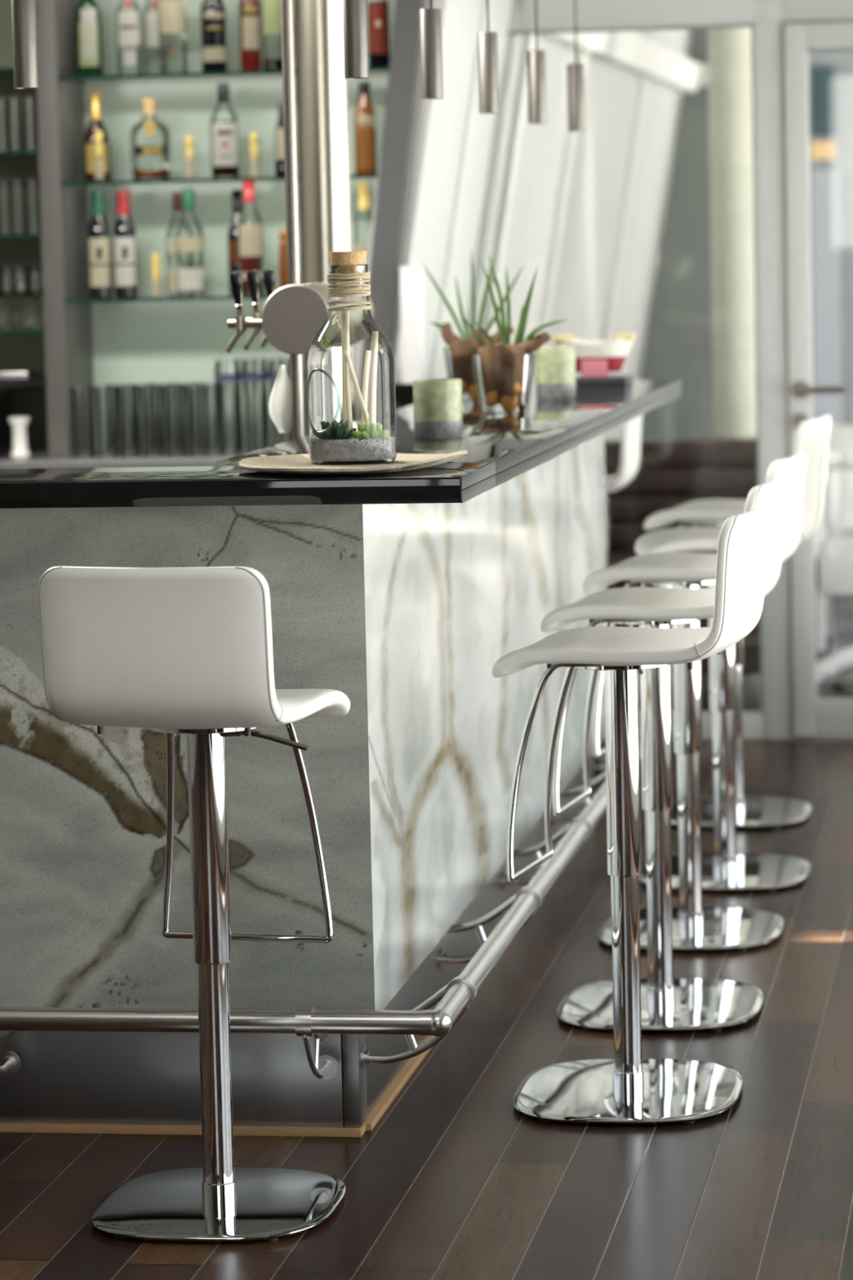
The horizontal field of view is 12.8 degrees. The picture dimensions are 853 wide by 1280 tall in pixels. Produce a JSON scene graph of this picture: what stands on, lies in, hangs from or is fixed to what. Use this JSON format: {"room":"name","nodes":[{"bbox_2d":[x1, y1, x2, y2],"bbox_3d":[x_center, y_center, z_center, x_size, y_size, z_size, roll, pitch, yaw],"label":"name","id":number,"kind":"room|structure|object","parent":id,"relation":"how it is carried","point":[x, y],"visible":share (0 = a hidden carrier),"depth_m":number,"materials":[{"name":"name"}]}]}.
{"room":"bar","nodes":[
{"label":"bar","id":0,"kind":"room"},
{"bbox_2d":[27,445,261,450],"bbox_3d":[-1.979,-1.007,11.526,3.520,2.750,0.150,0,6,9],"label":"wall","id":1,"kind":"structure","parent":0,"point":[31,447],"depth_m":11.37,"materials":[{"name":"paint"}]},
{"bbox_2d":[0,0,48,446],"bbox_3d":[-1.760,-1.449,11.138,1.478,1.800,0.410,0,6,9],"label":"shelf unit","id":2,"kind":"object","parent":1,"relation":"attached to","point":[22,348],"visible":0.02,"depth_m":11.26,"materials":[{"name":"black plastic"}]},
{"bbox_2d":[4,95,24,151],"bbox_3d":[-1.191,-1.492,11.019,0.055,0.160,0.055,0,6,9],"label":"glass","id":3,"kind":"object","parent":2,"relation":"on","point":[21,97],"visible":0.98,"depth_m":11.01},
{"bbox_2d":[7,178,26,234],"bbox_3d":[-1.186,-1.256,11.044,0.055,0.160,0.055,0,6,9],"label":"glass","id":4,"kind":"object","parent":2,"relation":"on","point":[24,180],"visible":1,"depth_m":11.03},
{"bbox_2d":[8,264,31,328],"bbox_3d":[-1.180,-0.998,11.071,0.068,0.185,0.068,0,6,9],"label":"stemmed glass","id":5,"kind":"object","parent":2,"relation":"on","point":[12,293],"visible":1,"depth_m":11.06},
{"bbox_2d":[0,557,852,1279],"bbox_3d":[-0.872,0.713,8.358,6.670,0.060,20.000,0,6,9],"label":"floor","id":6,"kind":"structure","parent":0,"point":[452,1181],"depth_m":6.45,"materials":[{"name":"brown wood"}]},
{"bbox_2d":[0,447,261,469],"bbox_3d":[-1.519,-0.097,10.906,2.650,0.850,0.540,0,6,9],"label":"countertop","id":7,"kind":"structure","parent":6,"relation":"on","point":[37,459],"depth_m":10.52,"materials":[{"name":"stone"}]},
{"bbox_2d":[0,387,12,456],"bbox_3d":[-1.418,-0.609,10.746,0.425,0.196,0.355,0,6,9],"label":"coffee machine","id":8,"kind":"object","parent":7,"relation":"on","point":[6,411],"visible":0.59,"depth_m":10.81,"materials":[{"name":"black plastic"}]},
{"bbox_2d":[8,416,31,457],"bbox_3d":[-1.145,-0.572,10.725,0.062,0.113,0.062,0,6,9],"label":"pepper mill","id":9,"kind":"object","parent":7,"relation":"on","point":[19,424],"visible":1,"depth_m":10.71,"materials":[{"name":"ceramic"}]},
{"bbox_2d":[71,386,93,457],"bbox_3d":[-0.960,-0.610,10.651,0.062,0.196,0.062,0,6,9],"label":"drinking glass","id":10,"kind":"object","parent":7,"relation":"on","point":[91,388],"visible":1,"depth_m":10.64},
{"bbox_2d":[88,384,111,455],"bbox_3d":[-0.918,-0.620,10.735,0.062,0.196,0.062,0,6,9],"label":"drinking glass","id":11,"kind":"object","parent":7,"relation":"on","point":[108,386],"visible":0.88,"depth_m":10.72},
{"bbox_2d":[94,386,117,457],"bbox_3d":[-0.893,-0.611,10.640,0.062,0.196,0.062,0,6,9],"label":"drinking glass","id":12,"kind":"object","parent":7,"relation":"on","point":[96,388],"visible":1,"depth_m":10.63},
{"bbox_2d":[116,385,139,457],"bbox_3d":[-0.830,-0.611,10.630,0.062,0.196,0.062,0,6,9],"label":"drinking glass","id":13,"kind":"object","parent":7,"relation":"on","point":[136,387],"visible":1,"depth_m":10.62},
{"bbox_2d":[133,383,156,454],"bbox_3d":[-0.788,-0.621,10.714,0.062,0.196,0.062,0,6,9],"label":"drinking glass","id":14,"kind":"object","parent":7,"relation":"on","point":[153,385],"visible":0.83,"depth_m":10.70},
{"bbox_2d":[140,385,163,456],"bbox_3d":[-0.764,-0.611,10.620,0.062,0.196,0.062,0,6,9],"label":"drinking glass","id":15,"kind":"object","parent":7,"relation":"on","point":[142,387],"visible":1,"depth_m":10.61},
{"bbox_2d":[163,384,186,456],"bbox_3d":[-0.700,-0.612,10.610,0.062,0.196,0.062,0,6,9],"label":"drinking glass","id":16,"kind":"object","parent":7,"relation":"on","point":[183,386],"visible":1,"depth_m":10.60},
{"bbox_2d":[186,384,208,455],"bbox_3d":[-0.636,-0.612,10.600,0.062,0.196,0.062,0,6,9],"label":"drinking glass","id":17,"kind":"object","parent":7,"relation":"on","point":[188,386],"visible":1,"depth_m":10.59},
{"bbox_2d":[213,360,239,454],"bbox_3d":[-0.553,-0.648,10.603,0.073,0.262,0.073,0,6,9],"label":"beer glass","id":18,"kind":"object","parent":7,"relation":"on","point":[235,377],"visible":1,"depth_m":10.59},
{"bbox_2d":[35,0,426,455],"bbox_3d":[-0.485,-1.423,10.605,1.208,1.799,0.590,0,6,9],"label":"shelf unit","id":19,"kind":"object","parent":7,"relation":"on","point":[141,340],"visible":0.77,"depth_m":10.88,"materials":[{"name":"green paint"}]},
{"bbox_2d":[74,0,102,75],"bbox_3d":[-0.956,-1.742,10.751,0.076,0.310,0.077,0,6,9],"label":"bottle","id":20,"kind":"object","parent":19,"relation":"on","point":[87,15],"visible":0.84,"depth_m":10.72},
{"bbox_2d":[82,91,111,181],"bbox_3d":[-0.934,-1.425,10.782,0.078,0.255,0.079,0,6,9],"label":"bottle","id":21,"kind":"object","parent":19,"relation":"on","point":[95,123],"visible":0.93,"depth_m":10.76,"materials":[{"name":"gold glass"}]},
{"bbox_2d":[93,131,103,181],"bbox_3d":[-0.920,-1.359,10.706,0.026,0.140,0.026,0,6,9],"label":"bottle","id":22,"kind":"object","parent":19,"relation":"on","point":[98,138],"visible":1,"depth_m":10.70,"materials":[{"name":"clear glass"}]},
{"bbox_2d":[87,190,111,298],"bbox_3d":[-0.929,-1.123,10.814,0.065,0.305,0.066,0,6,9],"label":"bottle","id":23,"kind":"object","parent":19,"relation":"on","point":[99,246],"visible":1,"depth_m":10.79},
{"bbox_2d":[112,189,137,297],"bbox_3d":[-0.856,-1.124,10.802,0.065,0.305,0.066,0,6,9],"label":"bottle","id":24,"kind":"object","parent":19,"relation":"on","point":[124,242],"visible":1,"depth_m":10.78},
{"bbox_2d":[115,0,142,75],"bbox_3d":[-0.840,-1.738,10.732,0.072,0.300,0.075,0,6,9],"label":"bottle","id":25,"kind":"object","parent":19,"relation":"on","point":[128,24],"visible":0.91,"depth_m":10.71,"materials":[{"name":"clear glass"}]},
{"bbox_2d":[129,97,170,180],"bbox_3d":[-0.781,-1.413,10.759,0.114,0.230,0.115,0,6,9],"label":"bottle","id":26,"kind":"object","parent":19,"relation":"on","point":[148,105],"visible":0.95,"depth_m":10.74,"materials":[{"name":"clear glass"}]},
{"bbox_2d":[142,0,168,74],"bbox_3d":[-0.771,-1.747,10.802,0.068,0.300,0.071,0,6,9],"label":"bottle","id":27,"kind":"object","parent":19,"relation":"on","point":[150,20],"visible":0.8,"depth_m":10.78,"materials":[{"name":"clear glass"}]},
{"bbox_2d":[151,253,161,297],"bbox_3d":[-0.766,-1.033,10.799,0.027,0.122,0.027,0,6,9],"label":"bottle","id":28,"kind":"object","parent":19,"relation":"on","point":[155,258],"visible":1,"depth_m":10.79,"materials":[{"name":"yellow glass"}]},
{"bbox_2d":[73,293,266,299],"bbox_3d":[-0.545,-0.970,10.778,0.905,0.009,0.306,0,6,9],"label":"shelf","id":29,"kind":"object","parent":19,"relation":"attached to","point":[76,296],"depth_m":10.71,"materials":[{"name":"clear glass"}]},
{"bbox_2d":[158,0,188,73],"bbox_3d":[-0.715,-1.734,10.713,0.080,0.290,0.082,0,6,9],"label":"bottle","id":30,"kind":"object","parent":19,"relation":"on","point":[172,19],"visible":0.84,"depth_m":10.68,"materials":[{"name":"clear glass"}]},
{"bbox_2d":[165,191,195,296],"bbox_3d":[-0.703,-1.126,10.839,0.078,0.295,0.079,0,6,9],"label":"bottle","id":31,"kind":"object","parent":19,"relation":"on","point":[176,196],"visible":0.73,"depth_m":10.82,"materials":[{"name":"clear glass"}]},
{"bbox_2d":[174,188,204,297],"bbox_3d":[-0.667,-1.118,10.717,0.080,0.302,0.081,0,6,9],"label":"bottle","id":32,"kind":"object","parent":19,"relation":"on","point":[187,279],"visible":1,"depth_m":10.70,"materials":[{"name":"clear glass"}]},
{"bbox_2d":[184,136,195,178],"bbox_3d":[-0.668,-1.360,10.748,0.027,0.122,0.027,0,6,9],"label":"bottle","id":33,"kind":"object","parent":19,"relation":"on","point":[188,140],"visible":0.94,"depth_m":10.74,"materials":[{"name":"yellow glass"}]},
{"bbox_2d":[200,0,227,72],"bbox_3d":[-0.599,-1.744,10.695,0.072,0.310,0.073,0,6,9],"label":"bottle","id":34,"kind":"object","parent":19,"relation":"on","point":[212,12],"visible":0.88,"depth_m":10.67,"materials":[{"name":"black glass"}]},
{"bbox_2d":[66,177,377,186],"bbox_3d":[-0.532,-1.296,10.741,0.945,0.009,0.306,0,6,9],"label":"shelf","id":35,"kind":"object","parent":19,"relation":"attached to","point":[70,181],"depth_m":10.80,"materials":[{"name":"clear glass"}]},
{"bbox_2d":[58,70,388,84],"bbox_3d":[-0.522,-1.587,10.707,0.981,0.009,0.306,0,6,9],"label":"shelf","id":36,"kind":"object","parent":19,"relation":"attached to","point":[65,77],"depth_m":10.76,"materials":[{"name":"clear glass"}]},
{"bbox_2d":[209,82,239,177],"bbox_3d":[-0.569,-1.433,10.723,0.080,0.268,0.083,0,6,9],"label":"bottle","id":37,"kind":"object","parent":19,"relation":"on","point":[224,139],"visible":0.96,"depth_m":10.70,"materials":[{"name":"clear glass"}]},
{"bbox_2d":[226,189,249,295],"bbox_3d":[-0.533,-1.126,10.792,0.062,0.297,0.063,0,6,9],"label":"bottle","id":38,"kind":"object","parent":19,"relation":"on","point":[237,194],"visible":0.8,"depth_m":10.77,"materials":[{"name":"black glass"}]},
{"bbox_2d":[239,0,262,71],"bbox_3d":[-0.495,-1.740,10.679,0.060,0.300,0.061,0,6,9],"label":"bottle","id":39,"kind":"object","parent":19,"relation":"on","point":[250,28],"visible":0.9,"depth_m":10.66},
{"bbox_2d":[237,181,264,295],"bbox_3d":[-0.494,-1.128,10.684,0.070,0.322,0.071,0,6,9],"label":"bottle","id":40,"kind":"object","parent":19,"relation":"on","point":[250,236],"visible":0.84,"depth_m":10.66,"materials":[{"name":"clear glass"}]},
{"bbox_2d":[248,133,259,177],"bbox_3d":[-0.484,-1.363,10.719,0.027,0.126,0.027,0,6,9],"label":"bottle","id":41,"kind":"object","parent":19,"relation":"on","point":[254,141],"visible":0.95,"depth_m":10.71,"materials":[{"name":"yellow glass"}]},
{"bbox_2d":[261,0,282,71],"bbox_3d":[-0.430,-1.746,10.668,0.064,0.310,0.065,0,6,9],"label":"bottle","id":42,"kind":"object","parent":19,"relation":"on","point":[270,9],"visible":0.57,"depth_m":10.64,"materials":[{"name":"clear glass"}]},
{"bbox_2d":[274,103,284,176],"bbox_3d":[-0.401,-1.403,10.701,0.056,0.205,0.057,0,6,9],"label":"bottle","id":43,"kind":"object","parent":19,"relation":"on","point":[279,162],"visible":0.45,"depth_m":10.68,"materials":[{"name":"clear glass"}]},
{"bbox_2d":[278,230,288,288],"bbox_3d":[-0.400,-1.064,10.738,0.034,0.180,0.034,0,6,9],"label":"bottle","id":44,"kind":"object","parent":19,"relation":"on","point":[282,255],"visible":0.59,"depth_m":10.72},
{"bbox_2d":[353,181,372,283],"bbox_3d":[-0.173,-1.131,10.695,0.062,0.310,0.063,0,6,9],"label":"bottle","id":45,"kind":"object","parent":19,"relation":"on","point":[363,187],"visible":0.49,"depth_m":10.67,"materials":[{"name":"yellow glass"}]},
{"bbox_2d":[353,81,377,174],"bbox_3d":[-0.172,-1.431,10.662,0.062,0.258,0.063,0,6,9],"label":"bottle","id":46,"kind":"object","parent":19,"relation":"on","point":[365,120],"visible":0.94,"depth_m":10.64,"materials":[{"name":"brown glass"}]},
{"bbox_2d":[367,0,390,67],"bbox_3d":[-0.135,-1.742,10.621,0.062,0.300,0.065,0,6,9],"label":"bottle","id":47,"kind":"object","parent":19,"relation":"on","point":[378,11],"visible":0.87,"depth_m":10.60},
{"bbox_2d":[233,358,259,452],"bbox_3d":[-0.504,-0.661,10.717,0.073,0.262,0.073,0,6,9],"label":"beer glass","id":48,"kind":"object","parent":7,"relation":"on","point":[255,360],"visible":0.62,"depth_m":10.71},
{"bbox_2d":[240,359,266,453],"bbox_3d":[-0.477,-0.648,10.592,0.073,0.262,0.073,0,6,9],"label":"beer glass","id":49,"kind":"object","parent":7,"relation":"on","point":[245,377],"visible":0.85,"depth_m":10.58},
{"bbox_2d":[37,566,350,1241],"bbox_3d":[-0.346,0.388,6.018,0.397,1.051,0.482,0,6,16],"label":"bar stool","id":50,"kind":"object","parent":6,"relation":"on","point":[169,651],"visible":1,"depth_m":5.87,"materials":[{"name":"white leather"}]},
{"bbox_2d":[280,0,304,439],"bbox_3d":[-0.261,-0.632,7.577,0.025,2.750,0.025,0,6,9],"label":"steel post","id":51,"kind":"object","parent":6,"relation":"on","point":[286,6],"depth_m":7.54,"materials":[{"name":"silver metal"}]},
{"bbox_2d":[268,364,291,432],"bbox_3d":[-0.285,-0.481,7.601,0.058,0.135,0.016,0,6,9],"label":"towel","id":52,"kind":"object","parent":51,"relation":"hanging from","point":[279,404],"visible":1,"depth_m":7.61,"materials":[{"name":"white fabric"}]},
{"bbox_2d":[0,433,607,1137],"bbox_3d":[-1.042,0.117,8.494,2.500,1.105,3.748,0,6,9],"label":"bar","id":53,"kind":"object","parent":6,"relation":"on","point":[407,611],"visible":0.71,"depth_m":6.56,"materials":[{"name":"grey stone"}]},
{"bbox_2d":[0,734,641,1079],"bbox_3d":[-0.974,0.492,8.371,2.667,0.163,3.863,0,6,9],"label":"rail","id":54,"kind":"object","parent":53,"relation":"attached to","point":[455,997],"visible":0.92,"depth_m":6.39,"materials":[{"name":"metal"}]},
{"bbox_2d":[0,378,681,508],"bbox_3d":[-0.965,-0.449,8.362,2.700,0.042,4.034,0,6,9],"label":"countertop","id":55,"kind":"structure","parent":53,"relation":"on","point":[500,447],"depth_m":6.45,"materials":[{"name":"black stone"}]},
{"bbox_2d":[224,268,374,423],"bbox_3d":[-0.259,-0.554,7.740,0.233,0.397,0.545,0,6,9],"label":"tap","id":56,"kind":"object","parent":55,"relation":"on","point":[291,317],"visible":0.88,"depth_m":7.56,"materials":[{"name":"metal"}]},
{"bbox_2d":[227,315,262,329],"bbox_3d":[-0.347,-0.631,7.570,0.095,0.028,0.024,0,6,9],"label":"faucet","id":57,"kind":"object","parent":56,"relation":"on","point":[241,322],"depth_m":7.56,"materials":[{"name":"metal"}]},
{"bbox_2d":[238,450,467,475],"bbox_3d":[-0.125,-0.306,6.477,0.387,0.028,0.525,0,6,9],"label":"tray","id":58,"kind":"object","parent":55,"relation":"on","point":[298,464],"visible":0.91,"depth_m":6.43,"materials":[{"name":"wood"}]},
{"bbox_2d":[306,251,396,464],"bbox_3d":[-0.130,-0.485,6.534,0.151,0.360,0.151,0,6,9],"label":"bottle","id":59,"kind":"object","parent":58,"relation":"on","point":[345,267],"visible":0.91,"depth_m":6.56,"materials":[{"name":"clear glass"}]},
{"bbox_2d":[310,435,395,461],"bbox_3d":[-0.126,-0.330,6.550,0.149,0.040,0.148,0,6,9],"label":"gravel","id":60,"kind":"object","parent":59,"relation":"in","point":[355,449],"visible":0.9,"depth_m":6.49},
{"bbox_2d":[312,419,356,439],"bbox_3d":[-0.159,-0.358,6.527,0.074,0.038,0.070,4,8,40],"label":"succulent plant","id":61,"kind":"object","parent":60,"relation":"on","point":[338,431],"visible":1,"depth_m":6.51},
{"bbox_2d":[344,311,353,439],"bbox_3d":[-0.134,-0.450,6.529,0.012,0.232,0.018,-3,6,-18],"label":"stick","id":62,"kind":"object","parent":60,"relation":"on","point":[347,375],"visible":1,"depth_m":6.53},
{"bbox_2d":[343,351,368,422],"bbox_3d":[-0.112,-0.415,6.536,0.057,0.163,0.011,-2,6,-7],"label":"stick","id":63,"kind":"object","parent":60,"relation":"on","point":[365,414],"visible":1,"depth_m":6.53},
{"bbox_2d":[351,422,388,439],"bbox_3d":[-0.096,-0.356,6.524,0.062,0.033,0.066,0,6,9],"label":"succulent plant","id":64,"kind":"object","parent":60,"relation":"on","point":[366,431],"visible":1,"depth_m":6.50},
{"bbox_2d":[368,330,378,425],"bbox_3d":[-0.091,-0.431,6.519,0.023,0.195,0.014,-2,6,-6],"label":"stick","id":65,"kind":"object","parent":60,"relation":"on","point":[374,351],"visible":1,"depth_m":6.51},
{"bbox_2d":[413,378,462,439],"bbox_3d":[0.022,-0.450,7.410,0.096,0.113,0.096,0,6,9],"label":"candle holder","id":66,"kind":"object","parent":55,"relation":"on","point":[437,402],"visible":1,"depth_m":7.37,"materials":[{"name":"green glass"}]},
{"bbox_2d":[422,251,524,401],"bbox_3d":[0.113,-0.746,9.063,0.246,0.366,0.123,0,6,9],"label":"potted plant","id":67,"kind":"object","parent":55,"relation":"on","point":[459,353],"visible":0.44,"depth_m":9.05,"materials":[{"name":"green plant"}]},
{"bbox_2d":[464,255,568,414],"bbox_3d":[0.201,-0.671,8.376,0.231,0.354,0.129,0,6,9],"label":"potted plant","id":68,"kind":"object","parent":55,"relation":"on","point":[504,371],"visible":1,"depth_m":8.36,"materials":[{"name":"green plant"}]},
{"bbox_2d":[535,346,576,399],"bbox_3d":[0.308,-0.639,9.095,0.096,0.124,0.096,0,6,9],"label":"candle holder","id":69,"kind":"object","parent":55,"relation":"on","point":[555,366],"visible":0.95,"depth_m":9.05,"materials":[{"name":"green glass"}]},
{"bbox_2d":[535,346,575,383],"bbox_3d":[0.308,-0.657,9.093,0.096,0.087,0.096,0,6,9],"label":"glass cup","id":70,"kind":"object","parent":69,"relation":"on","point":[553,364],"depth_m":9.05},
{"bbox_2d":[575,374,632,384],"bbox_3d":[0.447,-0.685,10.025,0.175,0.016,0.180,0,6,9],"label":"slate board","id":71,"kind":"object","parent":55,"relation":"on","point":[616,379],"visible":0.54,"depth_m":9.94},
{"bbox_2d":[552,333,635,377],"bbox_3d":[0.442,-0.749,10.009,0.224,0.114,0.100,0,6,9],"label":"bowl","id":72,"kind":"object","parent":71,"relation":"on","point":[593,357],"visible":0.9,"depth_m":9.97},
{"bbox_2d":[293,0,355,435],"bbox_3d":[-0.234,-0.783,9.012,0.122,2.750,0.122,0,6,9],"label":"round column","id":73,"kind":"structure","parent":6,"relation":"on","point":[322,86],"depth_m":8.92,"materials":[{"name":"metal"}]},
{"bbox_2d":[395,398,413,409],"bbox_3d":[0.141,-0.128,10.551,0.400,1.108,0.360,0,6,9],"label":"base cabinet","id":74,"kind":"object","parent":6,"relation":"on","point":[400,403],"visible":0.02,"depth_m":10.34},
{"bbox_2d":[395,375,536,399],"bbox_3d":[0.133,-0.695,10.460,0.420,0.040,0.460,0,6,9],"label":"countertop","id":75,"kind":"structure","parent":74,"relation":"on","point":[402,390],"depth_m":10.26,"materials":[{"name":"black stone"}]},
{"bbox_2d":[399,265,425,383],"bbox_3d":[-0.038,-0.853,10.297,0.055,0.315,0.060,0,6,9],"label":"menu stand","id":76,"kind":"object","parent":75,"relation":"on","point":[411,287],"visible":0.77,"depth_m":10.27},
{"bbox_2d":[593,413,643,771],"bbox_3d":[0.411,-0.162,11.095,0.457,1.051,0.404,0,6,9],"label":"bar stool","id":77,"kind":"object","parent":6,"relation":"on","point":[631,431],"visible":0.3,"depth_m":10.89,"materials":[{"name":"white leather"}]},
{"bbox_2d":[492,503,771,1124],"bbox_3d":[0.373,0.293,6.761,0.460,1.051,0.509,0,6,16],"label":"bar stool","id":78,"kind":"object","parent":6,"relation":"on","point":[628,1087],"visible":1,"depth_m":6.73,"materials":[{"name":"white leather"}]},
{"bbox_2d":[540,475,788,1031],"bbox_3d":[0.478,0.211,7.519,0.459,1.051,0.507,0,6,15],"label":"bar stool","id":79,"kind":"object","parent":6,"relation":"on","point":[668,1003],"visible":0.69,"depth_m":7.50,"materials":[{"name":"white leather"}]},
{"bbox_2d":[604,437,762,675],"bbox_3d":[0.731,-0.252,12.860,0.950,0.806,0.916,0,6,9],"label":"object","id":80,"kind":"object","parent":6,"relation":"on","point":[673,473],"visible":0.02,"depth_m":13.09,"materials":[{"name":"leather"}]},
{"bbox_2d":[606,551,638,625],"bbox_3d":[0.514,-0.175,12.829,0.410,0.190,0.700,0,6,9],"label":"seat cushion","id":81,"kind":"object","parent":80,"relation":"on","point":[613,558],"depth_m":12.79,"materials":[{"name":"white leather"}]},
{"bbox_2d":[633,551,708,625],"bbox_3d":[0.929,-0.178,12.764,0.410,0.190,0.700,0,6,9],"label":"seat cushion","id":82,"kind":"object","parent":80,"relation":"on","point":[703,621],"depth_m":12.44,"materials":[{"name":"white leather"}]},
{"bbox_2d":[582,451,807,951],"bbox_3d":[0.594,0.123,8.336,0.460,1.051,0.509,0,6,16],"label":"bar stool","id":83,"kind":"object","parent":6,"relation":"on","point":[695,927],"visible":0.68,"depth_m":8.32,"materials":[{"name":"white leather"}]},
{"bbox_2d":[634,431,830,891],"bbox_3d":[0.725,0.042,9.077,0.465,1.051,0.511,-1,6,-1],"label":"bar stool","id":84,"kind":"object","parent":6,"relation":"on","point":[725,869],"visible":0.59,"depth_m":9.07,"materials":[{"name":"white leather"}]},
{"bbox_2d":[707,27,759,438],"bbox_3d":[1.093,-1.277,13.433,0.176,2.750,0.176,0,6,9],"label":"concrete column","id":85,"kind":"structure","parent":6,"relation":"on","point":[730,49],"depth_m":13.34,"materials":[{"name":"concrete"}]},
{"bbox_2d":[644,414,831,827],"bbox_3d":[0.823,-0.058,10.011,0.462,1.051,0.511,1,6,17],"label":"bar stool","id":86,"kind":"object","parent":6,"relation":"on","point":[749,811],"visible":0.48,"depth_m":9.99,"materials":[{"name":"white leather"}]},
{"bbox_2d":[816,450,852,684],"bbox_3d":[1.494,-0.226,12.721,0.610,0.781,0.610,0,6,9],"label":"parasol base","id":87,"kind":"object","parent":6,"relation":"on","point":[837,664],"visible":0.59,"depth_m":12.67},
{"bbox_2d":[817,425,852,650],"bbox_3d":[1.686,-0.389,14.185,0.435,0.800,0.570,0,6,9],"label":"lounge chair","id":88,"kind":"object","parent":6,"relation":"on","point":[836,548],"visible":0.85,"depth_m":14.31,"materials":[{"name":"fabric"}]},
{"bbox_2d":[818,531,852,595],"bbox_3d":[1.687,-0.288,14.175,0.430,0.200,0.530,0,6,9],"label":"seat cushion","id":89,"kind":"object","parent":88,"relation":"on","point":[836,548],"depth_m":13.94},
{"bbox_2d":[824,425,852,532],"bbox_3d":[1.718,-0.612,14.385,0.430,0.400,0.120,0,6,9],"label":"cushion","id":90,"kind":"object","parent":88,"relation":"on","point":[838,500],"depth_m":14.35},
{"bbox_2d":[354,0,692,439],"bbox_3d":[0.438,-1.313,13.919,0.582,2.750,7.240,0,6,9],"label":"wall","id":91,"kind":"structure","parent":0,"point":[602,151],"depth_m":13.30,"materials":[{"name":"paint"}]},
{"bbox_2d":[429,0,511,377],"bbox_3d":[0.077,-1.028,11.273,0.492,2.750,0.530,0,6,9],"label":"trim","id":92,"kind":"structure","parent":91,"relation":"attached to","point":[478,131],"depth_m":11.18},
{"bbox_2d":[482,34,535,335],"bbox_3d":[0.192,-1.108,12.015,0.522,2.750,0.100,0,6,9],"label":"trim","id":93,"kind":"structure","parent":91,"relation":"attached to","point":[529,39],"depth_m":11.93,"materials":[{"name":"white paint"}]},
{"bbox_2d":[533,51,588,375],"bbox_3d":[0.418,-1.265,13.459,0.522,2.750,0.100,0,6,9],"label":"trim","id":94,"kind":"structure","parent":91,"relation":"attached to","point":[583,57],"depth_m":13.40,"materials":[{"name":"white paint"}]},
{"bbox_2d":[537,31,701,93],"bbox_3d":[0.767,-2.236,14.449,0.080,0.120,5.700,0,6,9],"label":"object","id":95,"kind":"structure","parent":91,"relation":"attached to","point":[630,51],"depth_m":14.61,"materials":[{"name":"white paint"}]},
{"bbox_2d":[601,30,655,340],"bbox_3d":[0.754,-1.497,15.600,0.522,2.750,0.100,0,6,9],"label":"trim","id":96,"kind":"structure","parent":91,"relation":"attached to","point":[651,34],"depth_m":15.52,"materials":[{"name":"white paint"}]},
{"bbox_2d":[464,0,852,739],"bbox_3d":[1.361,-1.072,11.411,2.944,2.750,0.074,0,6,9],"label":"window","id":97,"kind":"structure","parent":91,"relation":"in","point":[765,18],"depth_m":11.43,"materials":[{"name":"grey paint"}]},
{"bbox_2d":[782,18,852,736],"bbox_3d":[1.505,-0.777,11.374,0.859,2.145,0.135,0,6,9],"label":"door","id":98,"kind":"structure","parent":97,"relation":"attached to","point":[811,715],"depth_m":11.41,"materials":[{"name":"grey paint"}]},
{"bbox_2d":[640,28,714,439],"bbox_3d":[1.092,-1.710,17.560,1.320,2.750,0.200,0,6,9],"label":"wall","id":99,"kind":"structure","parent":0,"point":[678,345],"depth_m":17.46,"materials":[{"name":"paint"}]},
{"bbox_2d":[808,51,852,425],"bbox_3d":[3.398,-2.817,21.711,7.000,4.020,0.300,0,6,9],"label":"wall","id":100,"kind":"structure","parent":0,"point":[842,61],"depth_m":21.77,"materials":[{"name":"paint"}]},
{"bbox_2d":[809,66,835,159],"bbox_3d":[2.240,-3.146,21.650,0.155,0.820,0.045,0,6,9],"label":"window","id":101,"kind":"structure","parent":100,"relation":"in","point":[822,78],"depth_m":21.65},
{"bbox_2d":[811,169,843,425],"bbox_3d":[2.295,-1.734,21.797,0.160,1.899,0.040,0,6,9],"label":"roller shutter","id":102,"kind":"object","parent":100,"relation":"attached to","point":[823,368],"visible":0.7,"depth_m":21.75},
{"bbox_3d":[-0.922,-2.126,8.058,6.700,0.150,20.000,0,6,9],"label":"ceiling","id":103,"kind":"structure","parent":0,"visible":0},
{"bbox_2d":[10,0,38,88],"bbox_3d":[-0.721,-1.443,6.706,0.043,0.935,0.043,0,6,9],"label":"pendant lamp","id":104,"kind":"object","parent":103,"relation":"hanging from","point":[23,11],"visible":1,"depth_m":6.73,"materials":[{"name":"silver metal"}]},
{"bbox_2d":[342,0,368,79],"bbox_3d":[-0.133,-1.447,6.616,0.043,0.935,0.043,0,6,9],"label":"pendant lamp","id":105,"kind":"object","parent":103,"relation":"hanging from","point":[355,20],"visible":1,"depth_m":6.64,"materials":[{"name":"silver metal"}]},
{"bbox_2d":[419,0,443,99],"bbox_3d":[0.001,-1.536,7.468,0.043,0.942,0.043,0,6,9],"label":"pendant lamp","id":106,"kind":"object","parent":103,"relation":"hanging from","point":[430,20],"visible":1,"depth_m":7.49,"materials":[{"name":"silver metal"}]},
{"bbox_2d":[477,0,498,113],"bbox_3d":[0.126,-1.620,8.264,0.043,0.947,0.043,0,6,9],"label":"pendant lamp","id":107,"kind":"object","parent":103,"relation":"hanging from","point":[487,47],"visible":1,"depth_m":8.29,"materials":[{"name":"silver metal"}]},
{"bbox_2d":[527,0,546,124],"bbox_3d":[0.256,-1.710,9.093,0.043,0.947,0.043,0,6,9],"label":"pendant lamp","id":108,"kind":"object","parent":103,"relation":"hanging from","point":[535,58],"visible":1,"depth_m":9.12,"materials":[{"name":"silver metal"}]},
{"bbox_2d":[567,0,585,131],"bbox_3d":[0.381,-1.798,9.896,0.043,0.945,0.043,0,6,9],"label":"pendant lamp","id":109,"kind":"object","parent":103,"relation":"hanging from","point":[575,85],"visible":1,"depth_m":9.92,"materials":[{"name":"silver metal"}]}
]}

